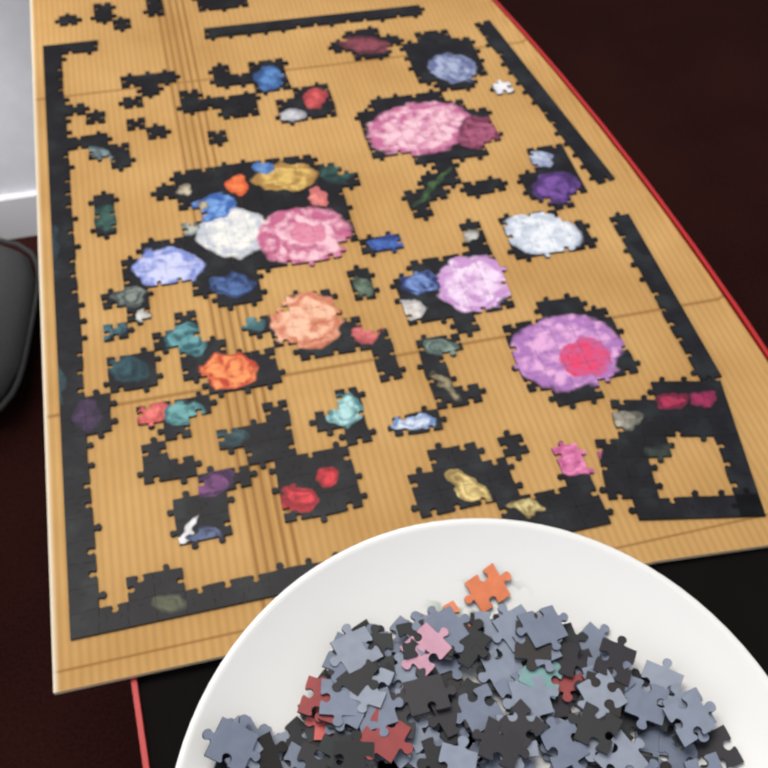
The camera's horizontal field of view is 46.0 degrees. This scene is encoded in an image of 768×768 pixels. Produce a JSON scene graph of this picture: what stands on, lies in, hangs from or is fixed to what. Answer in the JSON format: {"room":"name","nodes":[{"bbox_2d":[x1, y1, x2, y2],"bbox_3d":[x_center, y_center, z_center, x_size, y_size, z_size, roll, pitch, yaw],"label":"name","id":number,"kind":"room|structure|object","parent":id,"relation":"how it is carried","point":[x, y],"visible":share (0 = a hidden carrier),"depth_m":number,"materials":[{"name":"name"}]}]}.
{"room":"living room","nodes":[
{"label":"living room","id":0,"kind":"room"},
{"bbox_2d":[0,0,35,194],"bbox_3d":[-1.731,-0.807,0.286,3.320,2.500,0.115,-11,55,-9],"label":"wall","id":1,"kind":"structure","parent":0,"point":[17,138],"depth_m":1.27,"materials":[{"name":"paint"}]},
{"bbox_2d":[0,190,37,239],"bbox_3d":[-1.743,-0.048,1.230,3.325,0.080,0.013,-11,55,-9],"label":"baseboard","id":2,"kind":"structure","parent":1,"relation":"attached to","point":[18,211],"depth_m":1.41,"materials":[{"name":"grey paint"}]},
{"bbox_2d":[0,0,767,767],"bbox_3d":[0.142,-0.003,1.334,7.000,0.050,6.000,-11,55,-9],"label":"floor","id":3,"kind":"structure","parent":0,"point":[681,86],"depth_m":1.56,"materials":[{"name":"brown wood"}]},
{"bbox_2d":[0,238,39,411],"bbox_3d":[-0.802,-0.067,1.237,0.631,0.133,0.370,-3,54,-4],"label":"office chair","id":4,"kind":"object","parent":3,"relation":"on","point":[19,289],"visible":0.97,"depth_m":1.24,"materials":[{"name":"grey fabric"}]},
{"bbox_2d":[131,0,767,767],"bbox_3d":[0.002,0.054,0.977,0.595,0.454,1.262,-11,55,-9],"label":"coffee table","id":5,"kind":"object","parent":3,"relation":"on","point":[733,586],"visible":0.18,"depth_m":0.63,"materials":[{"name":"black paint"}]},
{"bbox_2d":[30,0,767,694],"bbox_3d":[-0.035,-0.203,0.880,0.585,0.009,0.921,-11,55,-9],"label":"cardboard sheet","id":6,"kind":"object","parent":5,"relation":"on","point":[134,538],"visible":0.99,"depth_m":0.77,"materials":[{"name":"beige"}]},
{"bbox_2d":[43,0,765,640],"bbox_3d":[-0.037,-0.168,0.850,0.534,0.007,0.776,-11,55,-9],"label":"puzzle","id":7,"kind":"object","parent":6,"relation":"on","point":[571,348],"visible":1,"depth_m":0.77,"materials":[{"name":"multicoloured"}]},
{"bbox_2d":[175,518,767,767],"bbox_3d":[0.052,0.241,0.468,0.302,0.159,0.302,-11,55,-9],"label":"bowl","id":8,"kind":"object","parent":5,"relation":"on","point":[263,676],"visible":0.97,"depth_m":0.47,"materials":[{"name":"white ceramic"}]},
{"bbox_2d":[202,563,743,767],"bbox_3d":[0.041,0.199,0.406,0.261,0.028,0.242,-11,55,-9],"label":"puzzle","id":9,"kind":"object","parent":8,"relation":"on","point":[372,689],"visible":1,"depth_m":0.44}
]}

